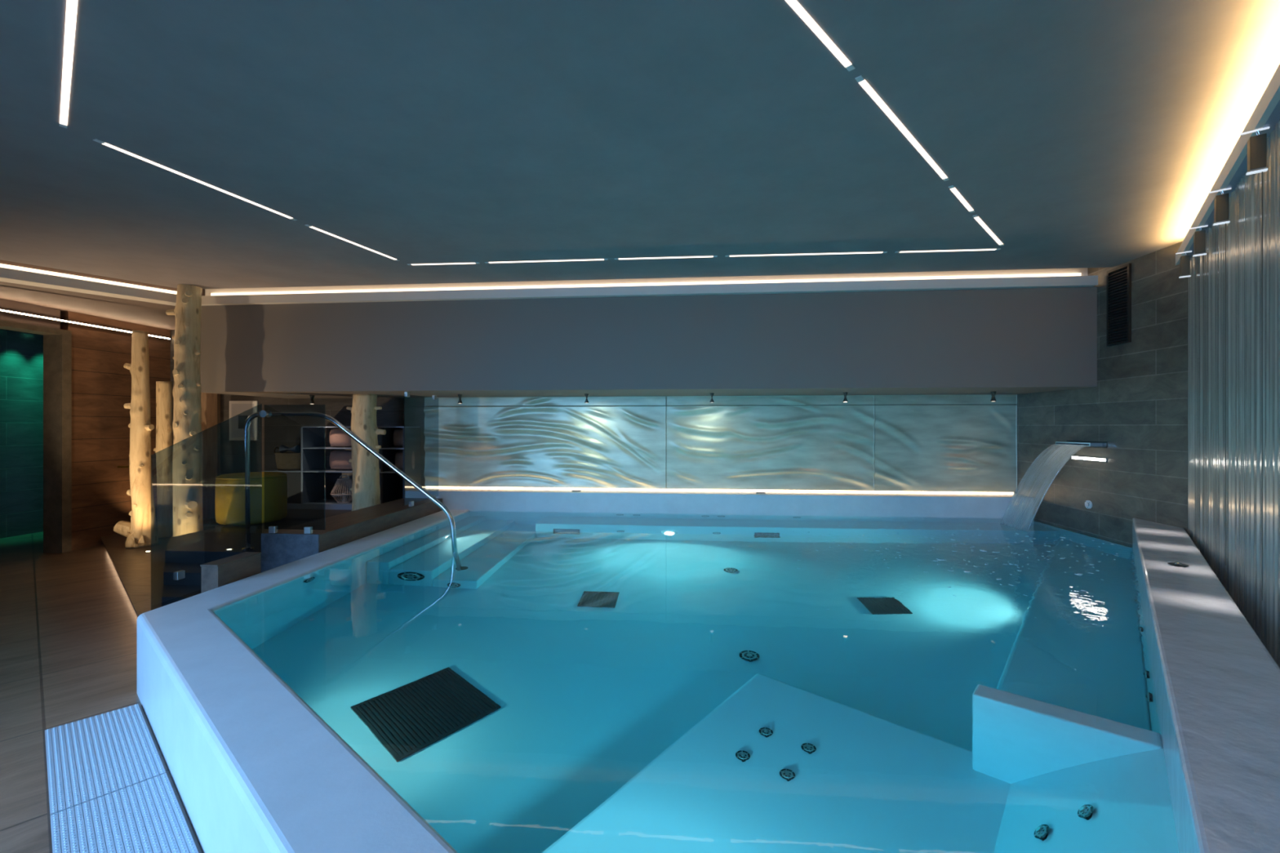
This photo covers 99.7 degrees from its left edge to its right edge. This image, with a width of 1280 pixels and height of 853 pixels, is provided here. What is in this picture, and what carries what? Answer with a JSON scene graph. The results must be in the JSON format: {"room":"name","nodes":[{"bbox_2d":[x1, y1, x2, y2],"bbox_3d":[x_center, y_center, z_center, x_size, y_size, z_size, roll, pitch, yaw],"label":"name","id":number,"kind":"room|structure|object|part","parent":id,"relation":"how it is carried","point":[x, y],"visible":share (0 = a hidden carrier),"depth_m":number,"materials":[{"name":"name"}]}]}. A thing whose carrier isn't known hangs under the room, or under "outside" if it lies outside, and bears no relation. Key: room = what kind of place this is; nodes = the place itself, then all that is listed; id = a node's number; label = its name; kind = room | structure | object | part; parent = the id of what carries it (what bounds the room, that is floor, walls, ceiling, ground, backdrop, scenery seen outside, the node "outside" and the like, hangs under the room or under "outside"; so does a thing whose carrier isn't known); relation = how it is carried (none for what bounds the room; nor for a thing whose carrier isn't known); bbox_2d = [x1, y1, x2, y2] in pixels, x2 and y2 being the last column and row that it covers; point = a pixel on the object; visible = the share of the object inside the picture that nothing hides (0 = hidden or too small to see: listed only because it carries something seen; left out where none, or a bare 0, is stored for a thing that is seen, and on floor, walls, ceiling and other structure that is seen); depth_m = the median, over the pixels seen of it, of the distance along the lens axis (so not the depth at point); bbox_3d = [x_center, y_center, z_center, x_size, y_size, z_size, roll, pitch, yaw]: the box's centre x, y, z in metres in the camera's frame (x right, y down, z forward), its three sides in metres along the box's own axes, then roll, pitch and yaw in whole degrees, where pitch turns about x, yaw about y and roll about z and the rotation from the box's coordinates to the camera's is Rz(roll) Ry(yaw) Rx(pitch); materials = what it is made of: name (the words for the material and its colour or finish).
{"room":"indoor spa pool","nodes":[
{"label":"indoor spa pool","id":0,"kind":"room"},
{"bbox_2d":[0,328,43,538],"bbox_3d":[-8.396,0.125,6.431,0.150,2.850,4.150,0,0,5],"label":"wall","id":1,"kind":"structure","parent":0,"point":[21,353],"depth_m":7.21,"materials":[{"name":"green tile"}]},
{"bbox_2d":[0,297,60,328],"bbox_3d":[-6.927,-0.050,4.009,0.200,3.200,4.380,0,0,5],"label":"lintel","id":2,"kind":"object","parent":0,"point":[7,304],"visible":0.2,"depth_m":5.89,"materials":[{"name":"brown wood"}]},
{"bbox_2d":[0,308,170,340],"bbox_3d":[-6.655,-1.212,5.792,0.031,0.027,3.380,0,0,5],"label":"hall light","id":3,"kind":"object","parent":2,"relation":"attached to","point":[1,310],"visible":1,"depth_m":6.27,"materials":[{"name":"white plastic"}]},
{"bbox_2d":[0,531,203,852],"bbox_3d":[-3.977,1.510,2.456,10.449,0.120,11.400,0,0,5],"label":"floor","id":4,"kind":"structure","parent":0,"point":[68,620],"depth_m":3.32,"materials":[{"name":"tile"}]},
{"bbox_2d":[44,703,165,815],"bbox_3d":[-2.387,1.439,2.393,0.835,0.020,0.323,0,0,41],"label":"drain grate","id":5,"kind":"object","parent":4,"relation":"on","point":[103,754],"visible":1,"depth_m":2.33,"materials":[{"name":"grey plastic"}]},
{"bbox_2d":[50,773,198,852],"bbox_3d":[-1.752,1.439,1.835,0.835,0.020,0.323,0,0,41],"label":"drain grate","id":6,"kind":"object","parent":4,"relation":"on","point":[145,817],"visible":1,"depth_m":1.95,"materials":[{"name":"grey plastic"}]},
{"bbox_2d":[137,487,1279,852],"bbox_3d":[0.464,1.472,3.090,7.386,1.355,7.362,0,0,5],"label":"pool","id":7,"kind":"object","parent":4,"relation":"in","point":[253,768],"visible":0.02,"depth_m":1.89,"materials":[{"name":"white plastic"}]},
{"bbox_2d":[423,405,666,488],"bbox_3d":[-1.237,0.260,6.890,3.134,1.031,0.067,0,0,5],"label":"relief panel","id":8,"kind":"object","parent":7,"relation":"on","point":[499,446],"visible":1,"depth_m":6.88,"materials":[{"name":"silver metal"}]},
{"bbox_2d":[213,511,1179,852],"bbox_3d":[0.896,1.040,3.385,6.575,0.001,5.999,0,0,5],"label":"water","id":9,"kind":"object","parent":7,"relation":"in","point":[550,682],"visible":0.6,"depth_m":2.20,"materials":[{"name":"blue liquid"}]},
{"bbox_2d":[666,519,1118,670],"bbox_3d":[2.622,1.037,4.356,3.845,0.005,3.261,0,0,-21],"label":"bubbles","id":10,"kind":"object","parent":9,"relation":"on","point":[1078,574],"visible":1,"depth_m":4.49,"materials":[{"name":"white liquid"}]},
{"bbox_2d":[1001,443,1086,529],"bbox_3d":[4.030,0.608,5.411,0.450,0.871,0.643,0,0,5],"label":"waterfall","id":11,"kind":"object","parent":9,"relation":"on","point":[1037,499],"visible":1,"depth_m":5.41,"materials":[{"name":"liquid"}]},
{"bbox_2d":[424,486,1014,493],"bbox_3d":[0.819,0.787,6.723,7.260,0.021,0.052,0,0,5],"label":"light","id":12,"kind":"object","parent":7,"relation":"on","point":[491,487],"visible":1,"depth_m":6.68,"materials":[{"name":"beige"}]},
{"bbox_2d":[666,405,875,490],"bbox_3d":[1.579,0.260,6.644,2.512,1.031,0.068,0,0,5],"label":"relief panel","id":13,"kind":"object","parent":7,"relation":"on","point":[748,447],"visible":1,"depth_m":6.63,"materials":[{"name":"silver metal"}]},
{"bbox_2d":[873,404,1017,492],"bbox_3d":[3.645,0.260,6.462,1.628,1.031,0.070,0,0,5],"label":"relief panel","id":14,"kind":"object","parent":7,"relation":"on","point":[917,447],"visible":1,"depth_m":6.45,"materials":[{"name":"silver metal"}]},
{"bbox_2d":[1167,561,1189,567],"bbox_3d":[3.080,0.786,3.091,0.090,0.019,0.090,0,0,5],"label":"valve","id":15,"kind":"object","parent":7,"relation":"on","point":[1176,563],"visible":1,"depth_m":3.08,"materials":[{"name":"grey metal"}]},
{"bbox_2d":[0,259,204,329],"bbox_3d":[-6.043,-1.495,5.225,2.111,0.310,4.643,0,0,5],"label":"ceiling","id":16,"kind":"structure","parent":0,"point":[142,313],"depth_m":5.83,"materials":[{"name":"brown"}]},
{"bbox_2d":[0,263,177,306],"bbox_3d":[-5.966,-1.410,4.632,0.215,0.160,3.300,0,0,36],"label":"cove","id":17,"kind":"structure","parent":16,"relation":"attached to","point":[8,273],"depth_m":5.28,"materials":[{"name":"beige paint"}]},
{"bbox_2d":[0,277,176,306],"bbox_3d":[-5.978,-1.341,4.641,0.185,0.019,3.300,0,0,36],"label":"light","id":18,"kind":"object","parent":17,"relation":"attached to","point":[36,282],"depth_m":5.30,"materials":[{"name":"beige plastic"}]},
{"bbox_2d":[60,311,170,551],"bbox_3d":[-6.675,-0.050,6.888,0.200,3.200,1.240,0,0,5],"label":"wall","id":19,"kind":"structure","parent":0,"point":[101,384],"depth_m":6.63,"materials":[{"name":"brown wood"}]},
{"bbox_2d":[0,320,71,553],"bbox_3d":[-6.796,0.170,5.388,0.240,2.560,1.790,0,0,5],"label":"trim","id":20,"kind":"structure","parent":19,"relation":"attached to","point":[57,343],"depth_m":6.19,"materials":[{"name":"wood"}]},
{"bbox_2d":[101,536,144,617],"bbox_3d":[-4.679,1.359,4.883,5.225,0.018,0.040,0,0,42],"label":"trim","id":21,"kind":"structure","parent":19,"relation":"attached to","point":[129,590],"depth_m":4.75,"materials":[{"name":"wood"}]},
{"bbox_2d":[105,533,173,612],"bbox_3d":[-4.629,1.399,5.317,4.150,0.099,4.014,0,0,5],"label":"platform","id":22,"kind":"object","parent":19,"relation":"attached to","point":[144,571],"depth_m":5.16,"materials":[{"name":"wood"}]},
{"bbox_2d":[117,465,129,467],"bbox_3d":[-6.077,0.911,6.494,0.320,0.878,0.120,0,0,5],"label":"stand","id":23,"kind":"object","parent":22,"relation":"on","point":[122,466],"visible":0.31,"depth_m":6.44,"materials":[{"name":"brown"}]},
{"bbox_2d":[113,330,159,548],"bbox_3d":[-5.704,0.168,6.123,0.401,2.495,0.306,0,0,5],"label":"trunk","id":24,"kind":"object","parent":22,"relation":"on","point":[141,531],"visible":1,"depth_m":6.06,"materials":[{"name":"brown wood"}]},
{"bbox_2d":[153,381,173,537],"bbox_3d":[-5.836,0.400,6.629,0.205,1.900,0.186,0,0,5],"label":"trunk","id":25,"kind":"object","parent":22,"relation":"on","point":[163,450],"visible":0.9,"depth_m":6.58,"materials":[{"name":"brown wood"}]},
{"bbox_2d":[165,284,203,537],"bbox_3d":[-4.714,-0.065,5.634,0.371,2.830,0.299,0,0,5],"label":"trunk","id":26,"kind":"object","parent":22,"relation":"on","point":[187,482],"visible":0.92,"depth_m":5.53,"materials":[{"name":"brown wood"}]},
{"bbox_2d":[173,551,244,580],"bbox_3d":[-3.171,0.575,4.008,0.036,1.530,0.920,0,0,5],"label":"glass clamp","id":27,"kind":"object","parent":22,"relation":"on","point":[179,575],"visible":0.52,"depth_m":3.72,"materials":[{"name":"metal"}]},
{"bbox_2d":[200,551,261,593],"bbox_3d":[-2.756,1.119,3.649,0.123,0.459,0.360,0,0,5],"label":"stone kerb","id":28,"kind":"object","parent":22,"relation":"on","point":[220,572],"visible":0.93,"depth_m":3.57,"materials":[{"name":"grey stone"}]},
{"bbox_2d":[261,497,442,572],"bbox_3d":[-2.778,1.111,5.556,0.501,0.457,2.255,0,0,5],"label":"stone bench","id":29,"kind":"object","parent":22,"relation":"on","point":[289,544],"visible":0.76,"depth_m":4.80,"materials":[{"name":"grey stone"}]},
{"bbox_2d":[259,410,312,533],"bbox_3d":[-2.864,0.351,4.467,0.555,1.063,0.060,0,0,5],"label":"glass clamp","id":30,"kind":"object","parent":29,"relation":"on","point":[273,529],"visible":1,"depth_m":4.46,"materials":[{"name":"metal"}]},
{"bbox_3d":[-3.111,-0.105,4.488,0.060,0.060,0.060,0,0,5],"label":"joint plate","id":31,"kind":"part","parent":30,"relation":"part of","materials":[{"name":"silver metal"}]},
{"bbox_2d":[404,391,436,506],"bbox_3d":[-2.517,0.253,6.243,0.036,1.266,0.800,0,0,5],"label":"glass screen","id":32,"kind":"object","parent":29,"relation":"on","point":[406,393],"visible":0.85,"depth_m":5.97,"materials":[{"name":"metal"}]},
{"bbox_2d":[161,509,351,606],"bbox_3d":[-3.725,1.200,5.616,2.400,0.300,3.260,0,0,5],"label":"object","id":33,"kind":"structure","parent":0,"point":[187,552],"depth_m":4.76,"materials":[{"name":"stone"}]},
{"bbox_2d":[214,471,287,525],"bbox_3d":[-4.322,0.787,6.020,0.654,0.526,0.654,0,0,5],"label":"pouf","id":34,"kind":"object","parent":33,"relation":"on","point":[268,490],"visible":0.91,"depth_m":5.78,"materials":[{"name":"yellow fabric"}]},
{"bbox_2d":[264,426,421,510],"bbox_3d":[-3.846,0.524,7.024,1.872,1.049,0.425,0,0,5],"label":"shelf unit","id":35,"kind":"object","parent":33,"relation":"on","point":[310,487],"visible":0.56,"depth_m":6.90,"materials":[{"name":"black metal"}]},
{"bbox_2d":[273,446,301,471],"bbox_3d":[-4.522,0.414,7.061,0.510,0.305,0.324,0,0,5],"label":"wicker basket","id":36,"kind":"object","parent":35,"relation":"on","point":[286,461],"visible":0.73,"depth_m":6.92,"materials":[{"name":"beige wicker"}]},
{"bbox_2d":[279,444,301,453],"bbox_3d":[-4.563,0.295,7.045,0.220,0.110,0.110,0,0,5],"label":"rolled towel","id":37,"kind":"object","parent":36,"relation":"in","point":[282,448],"visible":0.92,"depth_m":7.01,"materials":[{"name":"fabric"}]},
{"bbox_3d":[-3.853,1.014,7.018,1.860,0.069,0.410,0,0,5],"label":"board","id":38,"kind":"part","parent":35,"relation":"part of","materials":[{"name":"grey wood"}]},
{"bbox_2d":[328,428,351,447],"bbox_3d":[-3.826,0.145,6.980,0.380,0.245,0.200,0,0,5],"label":"towel","id":39,"kind":"object","parent":35,"relation":"on","point":[337,437],"visible":0.66,"depth_m":6.89,"materials":[{"name":"fabric"}]},
{"bbox_2d":[329,449,352,470],"bbox_3d":[-3.816,0.435,6.979,0.400,0.260,0.200,0,0,5],"label":"cushion","id":40,"kind":"object","parent":35,"relation":"on","point":[339,460],"visible":0.73,"depth_m":6.89,"materials":[{"name":"fabric"}]},
{"bbox_2d":[330,475,352,503],"bbox_3d":[-3.808,0.804,6.958,0.322,0.351,0.322,0,0,5],"label":"lantern","id":41,"kind":"object","parent":35,"relation":"on","point":[346,482],"visible":0.82,"depth_m":6.89,"materials":[{"name":"wicker"}]},
{"bbox_3d":[-3.834,0.815,7.229,1.860,0.469,0.015,0,0,5],"label":"panel","id":42,"kind":"part","parent":35,"relation":"part of","materials":[{"name":"grey wood"}]},
{"bbox_2d":[393,429,403,447],"bbox_3d":[-3.066,0.150,6.954,0.220,0.235,0.160,0,0,5],"label":"cushion","id":43,"kind":"object","parent":35,"relation":"on","point":[397,433],"visible":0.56,"depth_m":6.88,"materials":[{"name":"fabric"}]},
{"bbox_2d":[395,451,414,470],"bbox_3d":[-3.026,0.440,6.950,0.260,0.250,0.160,0,0,5],"label":"cushion","id":44,"kind":"object","parent":35,"relation":"on","point":[399,455],"visible":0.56,"depth_m":6.89,"materials":[{"name":"fabric"}]},
{"bbox_2d":[241,412,457,552],"bbox_3d":[-2.417,0.739,4.555,1.951,1.724,0.116,0,0,2],"label":"handrail","id":45,"kind":"object","parent":33,"relation":"on","point":[247,424],"visible":0.89,"depth_m":4.54,"materials":[{"name":"silver metal"}]},
{"bbox_2d":[346,394,386,511],"bbox_3d":[-3.244,0.333,6.406,0.369,1.435,0.355,0,0,-43],"label":"trunk","id":46,"kind":"object","parent":33,"relation":"on","point":[366,490],"visible":0.84,"depth_m":6.30,"materials":[{"name":"brown wood"}]},
{"bbox_2d":[170,329,880,487],"bbox_3d":[-1.240,-0.050,7.135,11.486,3.200,0.200,0,0,5],"label":"wall","id":47,"kind":"structure","parent":0,"point":[273,432],"depth_m":7.34,"materials":[{"name":"glass"},{"name":"painted plaster"}]},
{"bbox_2d":[200,392,220,519],"bbox_3d":[-5.896,0.055,7.417,0.240,2.790,0.050,0,0,5],"label":"trim","id":48,"kind":"structure","parent":47,"relation":"attached to","point":[211,402],"depth_m":7.39,"materials":[{"name":"beige wood"}]},
{"bbox_2d":[229,400,257,440],"bbox_3d":[-5.422,-0.080,7.385,0.410,0.540,0.029,0,0,5],"label":"framed picture","id":49,"kind":"object","parent":47,"relation":"attached to","point":[239,411],"visible":0.97,"depth_m":7.37,"materials":[{"name":"white paint"}]},
{"bbox_2d":[309,395,315,404],"bbox_3d":[-3.992,-0.326,6.573,0.072,0.108,0.072,0,0,5],"label":"spotlight","id":50,"kind":"object","parent":47,"relation":"attached to","point":[312,397],"visible":1,"depth_m":6.56,"materials":[{"name":"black metal"}]},
{"bbox_2d":[457,394,462,404],"bbox_3d":[-2.136,-0.326,6.411,0.072,0.108,0.072,0,0,5],"label":"spotlight","id":51,"kind":"object","parent":47,"relation":"attached to","point":[460,402],"visible":1,"depth_m":6.39,"materials":[{"name":"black metal"}]},
{"bbox_2d":[424,395,666,406],"bbox_3d":[-1.237,-0.320,6.890,3.134,0.119,0.067,0,0,5],"label":"relief panel","id":52,"kind":"structure","parent":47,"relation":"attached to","point":[641,400],"depth_m":6.87,"materials":[{"name":"silver metal"}]},
{"bbox_2d":[583,393,589,403],"bbox_3d":[-0.620,-0.326,6.278,0.072,0.108,0.072,0,0,5],"label":"spotlight","id":53,"kind":"object","parent":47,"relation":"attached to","point":[585,394],"visible":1,"depth_m":6.25,"materials":[{"name":"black metal"}]},
{"bbox_2d":[200,286,1097,398],"bbox_3d":[-0.214,-0.855,6.242,9.286,0.950,1.400,0,0,5],"label":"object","id":54,"kind":"structure","parent":47,"relation":"attached to","point":[1015,340],"depth_m":5.53,"materials":[{"name":"grey paint"}]},
{"bbox_2d":[709,392,715,402],"bbox_3d":[0.820,-0.326,6.152,0.072,0.108,0.072,0,0,5],"label":"spotlight","id":55,"kind":"object","parent":47,"relation":"attached to","point":[711,393],"visible":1,"depth_m":6.12,"materials":[{"name":"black metal"}]},
{"bbox_2d":[666,395,874,405],"bbox_3d":[1.580,-0.320,6.650,2.512,0.119,0.055,0,0,5],"label":"relief panel","id":56,"kind":"structure","parent":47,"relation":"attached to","point":[808,400],"depth_m":6.63,"materials":[{"name":"silver metal"}]},
{"bbox_2d":[841,392,848,402],"bbox_3d":[2.291,-0.326,6.023,0.072,0.108,0.072,0,0,5],"label":"spotlight","id":57,"kind":"object","parent":47,"relation":"attached to","point":[845,394],"visible":0.96,"depth_m":6.00,"materials":[{"name":"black metal"}]},
{"bbox_2d":[874,394,1017,404],"bbox_3d":[3.646,-0.320,6.471,1.628,0.119,0.051,0,0,5],"label":"relief panel","id":58,"kind":"structure","parent":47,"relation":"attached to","point":[971,399],"depth_m":6.45,"materials":[{"name":"silver metal"}]},
{"bbox_2d":[990,391,996,401],"bbox_3d":[3.852,-0.326,5.887,0.072,0.108,0.072,0,0,5],"label":"spotlight","id":59,"kind":"object","parent":47,"relation":"attached to","point":[993,393],"visible":0.98,"depth_m":5.87,"materials":[{"name":"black metal"}]},
{"bbox_2d":[0,0,1279,288],"bbox_3d":[-1.395,-1.555,3.484,8.216,0.190,9.755,0,0,40],"label":"ceiling","id":60,"kind":"structure","parent":0,"point":[1080,133],"depth_m":2.64,"materials":[{"name":"paint"}]},
{"bbox_2d":[59,0,77,128],"bbox_3d":[-2.245,-1.460,2.121,1.513,0.007,0.026,0,0,42],"label":"recessed light","id":61,"kind":"object","parent":60,"relation":"in","point":[71,5],"visible":1,"depth_m":2.14,"materials":[{"name":"white plastic"}]},
{"bbox_2d":[93,138,297,220],"bbox_3d":[-2.601,-1.460,3.280,0.026,0.007,1.124,0,0,18],"label":"recessed light","id":62,"kind":"object","parent":60,"relation":"in","point":[95,140],"visible":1,"depth_m":3.15,"materials":[{"name":"white plastic"}]},
{"bbox_2d":[304,224,399,261],"bbox_3d":[-2.268,-1.460,4.326,0.026,0.007,0.895,0,0,19],"label":"recessed light","id":63,"kind":"object","parent":60,"relation":"in","point":[308,225],"visible":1,"depth_m":4.26,"materials":[{"name":"white plastic"}]},
{"bbox_2d":[408,262,479,265],"bbox_3d":[-1.762,-1.460,4.842,0.659,0.007,0.026,0,0,4],"label":"recessed light","id":64,"kind":"object","parent":60,"relation":"in","point":[477,262],"visible":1,"depth_m":4.84,"materials":[{"name":"white plastic"}]},
{"bbox_2d":[411,262,475,265],"bbox_3d":[-1.762,-1.460,4.842,0.589,0.007,0.026,0,0,4],"label":"diffuser","id":65,"kind":"object","parent":64,"relation":"attached to","point":[443,263],"depth_m":4.84,"materials":[{"name":"white plastic"}]},
{"bbox_2d":[484,258,608,263],"bbox_3d":[-0.828,-1.460,4.759,1.102,0.007,0.026,0,0,5],"label":"recessed light","id":66,"kind":"object","parent":60,"relation":"in","point":[591,259],"visible":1,"depth_m":4.75,"materials":[{"name":"white plastic"}]},
{"bbox_2d":[614,255,717,259],"bbox_3d":[0.221,-1.460,4.666,0.887,0.007,0.026,0,0,5],"label":"recessed light","id":67,"kind":"object","parent":60,"relation":"in","point":[710,255],"visible":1,"depth_m":4.66,"materials":[{"name":"white plastic"}]},
{"bbox_2d":[724,251,887,257],"bbox_3d":[1.398,-1.460,4.571,1.339,0.007,0.026,0,0,4],"label":"recessed light","id":68,"kind":"object","parent":60,"relation":"in","point":[877,251],"visible":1,"depth_m":4.56,"materials":[{"name":"white plastic"}]},
{"bbox_2d":[785,0,855,71],"bbox_3d":[0.521,-1.460,1.853,0.026,0.007,0.988,0,0,44],"label":"recessed light","id":69,"kind":"object","parent":60,"relation":"in","point":[795,5],"visible":1,"depth_m":2.00,"materials":[{"name":"white plastic"}]},
{"bbox_2d":[854,75,949,181],"bbox_3d":[1.363,-1.460,2.724,0.026,0.007,1.308,0,0,44],"label":"recessed light","id":70,"kind":"object","parent":60,"relation":"in","point":[862,82],"visible":1,"depth_m":2.60,"materials":[{"name":"white plastic"}]},
{"bbox_2d":[894,248,999,253],"bbox_3d":[2.549,-1.460,4.480,0.832,0.007,0.026,0,0,5],"label":"recessed light","id":71,"kind":"object","parent":60,"relation":"in","point":[973,249],"visible":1,"depth_m":4.48,"materials":[{"name":"white plastic"}]},
{"bbox_2d":[948,185,974,213],"bbox_3d":[2.074,-1.460,3.474,0.026,0.007,0.548,0,0,44],"label":"recessed light","id":72,"kind":"object","parent":60,"relation":"in","point":[952,188],"visible":1,"depth_m":3.45,"materials":[{"name":"white plastic"}]},
{"bbox_2d":[972,214,1004,245],"bbox_3d":[2.614,-1.460,4.039,0.026,0.007,0.863,0,0,44],"label":"recessed light","id":73,"kind":"object","parent":60,"relation":"in","point":[976,217],"visible":1,"depth_m":4.00,"materials":[{"name":"white plastic"}]},
{"bbox_2d":[1014,240,1187,545],"bbox_3d":[4.474,0.250,5.406,0.200,3.800,2.650,0,0,5],"label":"wall","id":74,"kind":"structure","parent":0,"point":[1138,405],"depth_m":4.80,"materials":[{"name":"tile"}]},
{"bbox_2d":[204,267,1087,295],"bbox_3d":[-0.259,-1.490,5.729,9.286,0.320,0.130,0,0,5],"label":"light strip","id":75,"kind":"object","parent":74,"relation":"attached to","point":[1083,271],"depth_m":5.62,"materials":[{"name":"white paint"}]},
{"bbox_2d":[201,285,1094,305],"bbox_3d":[-0.291,-1.341,5.587,9.246,0.019,0.160,0,0,5],"label":"light strip","id":76,"kind":"object","parent":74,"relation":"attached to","point":[204,301],"depth_m":5.62,"materials":[{"name":"beige plastic"}]},
{"bbox_2d":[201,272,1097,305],"bbox_3d":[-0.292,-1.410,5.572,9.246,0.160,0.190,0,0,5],"label":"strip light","id":77,"kind":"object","parent":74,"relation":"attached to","point":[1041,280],"depth_m":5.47,"materials":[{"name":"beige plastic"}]},
{"bbox_2d":[1055,440,1106,448],"bbox_3d":[4.298,0.171,5.285,0.130,0.058,0.530,0,0,5],"label":"spout","id":78,"kind":"object","parent":74,"relation":"attached to","point":[1080,443],"visible":0.99,"depth_m":5.22,"materials":[{"name":"silver metal"}]},
{"bbox_3d":[4.298,0.171,5.285,0.130,0.034,0.480,0,0,5],"label":"spout blade","id":79,"kind":"part","parent":78,"relation":"part of","materials":[{"name":"silver metal"}]},
{"bbox_2d":[1084,500,1092,508],"bbox_3d":[4.347,0.757,5.241,0.025,0.080,0.084,0,0,5],"label":"button","id":80,"kind":"object","parent":74,"relation":"attached to","point":[1088,504],"visible":1,"depth_m":5.23,"materials":[{"name":"white plastic"}]},
{"bbox_2d":[1071,455,1106,462],"bbox_3d":[4.349,0.313,5.236,0.020,0.034,0.440,0,0,5],"label":"light bar","id":81,"kind":"object","parent":74,"relation":"attached to","point":[1082,458],"visible":1,"depth_m":5.21,"materials":[{"name":"white plastic"}]},
{"bbox_2d":[1106,262,1131,346],"bbox_3d":[4.317,-1.087,4.870,0.020,0.695,0.255,0,0,5],"label":"air vent","id":82,"kind":"object","parent":74,"relation":"in","point":[1119,278],"visible":1,"depth_m":4.86,"materials":[{"name":"grey metal"}]},
{"bbox_2d":[1175,63,1279,265],"bbox_3d":[1.872,-1.329,1.139,0.300,0.083,8.036,0,0,39],"label":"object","id":83,"kind":"structure","parent":74,"relation":"attached to","point":[1266,113],"depth_m":2.64,"materials":[{"name":"beige painted plaster"}]},
{"bbox_2d":[1186,99,1279,257],"bbox_3d":[1.852,-1.294,1.094,0.275,0.015,7.940,0,0,39],"label":"light","id":84,"kind":"object","parent":74,"relation":"attached to","point":[1269,114],"depth_m":2.68,"materials":[{"name":"metal"}]},
{"bbox_2d":[1187,119,1279,667],"bbox_3d":[1.640,0.030,0.993,0.013,2.640,8.300,0,0,39],"label":"curtain","id":85,"kind":"object","parent":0,"point":[1241,576],"visible":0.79,"depth_m":2.76,"materials":[{"name":"grey fabric"}]},
{"bbox_2d":[1175,250,1191,528],"bbox_3d":[4.007,-0.267,3.979,0.084,2.036,0.056,0,0,39],"label":"light","id":86,"kind":"object","parent":85,"relation":"attached to","point":[1184,261],"visible":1,"depth_m":3.96,"materials":[{"name":"white metal"}]},
{"bbox_3d":[4.024,-0.174,3.966,0.004,1.850,0.004,0,0,42],"label":"guide rod","id":87,"kind":"part","parent":86,"relation":"part of","materials":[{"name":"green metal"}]},
{"bbox_2d":[1189,225,1208,543],"bbox_3d":[3.594,-0.267,3.476,0.084,2.036,0.056,0,0,39],"label":"light","id":88,"kind":"object","parent":85,"relation":"attached to","point":[1199,237],"visible":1,"depth_m":3.46,"materials":[{"name":"white metal"}]},
{"bbox_3d":[3.598,-1.103,3.472,0.060,0.006,0.020,0,0,39],"label":"plate","id":89,"kind":"part","parent":88,"relation":"part of","materials":[{"name":"white"}]},
{"bbox_3d":[3.611,-0.174,3.462,0.004,1.850,0.004,0,0,-33],"label":"guide rod","id":90,"kind":"part","parent":88,"relation":"part of","materials":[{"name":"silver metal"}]},
{"bbox_2d":[1208,187,1231,565],"bbox_3d":[3.151,-0.267,2.934,0.084,2.036,0.056,0,0,39],"label":"light","id":91,"kind":"object","parent":85,"relation":"attached to","point":[1220,202],"visible":1,"depth_m":2.92,"materials":[{"name":"white"}]},
{"bbox_3d":[3.155,-1.103,2.930,0.060,0.006,0.020,0,0,39],"label":"plate","id":92,"kind":"part","parent":91,"relation":"part of","materials":[{"name":"white metal"}]},
{"bbox_3d":[3.168,-0.174,2.920,0.004,1.850,0.004,0,0,-33],"label":"guide rod","id":93,"kind":"part","parent":91,"relation":"part of","materials":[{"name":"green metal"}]},
{"bbox_2d":[1240,126,1269,600],"bbox_3d":[2.666,-0.267,2.342,0.084,2.036,0.056,0,0,39],"label":"light","id":94,"kind":"object","parent":85,"relation":"attached to","point":[1256,144],"visible":1,"depth_m":2.33,"materials":[{"name":"white metal"}]},
{"bbox_3d":[2.671,-1.103,2.338,0.060,0.006,0.020,0,0,39],"label":"plate","id":95,"kind":"part","parent":94,"relation":"part of","materials":[{"name":"white metal"}]},
{"bbox_3d":[2.683,-0.174,2.328,0.004,1.850,0.004,0,0,43],"label":"guide rod","id":96,"kind":"part","parent":94,"relation":"part of","materials":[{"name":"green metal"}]}
]}

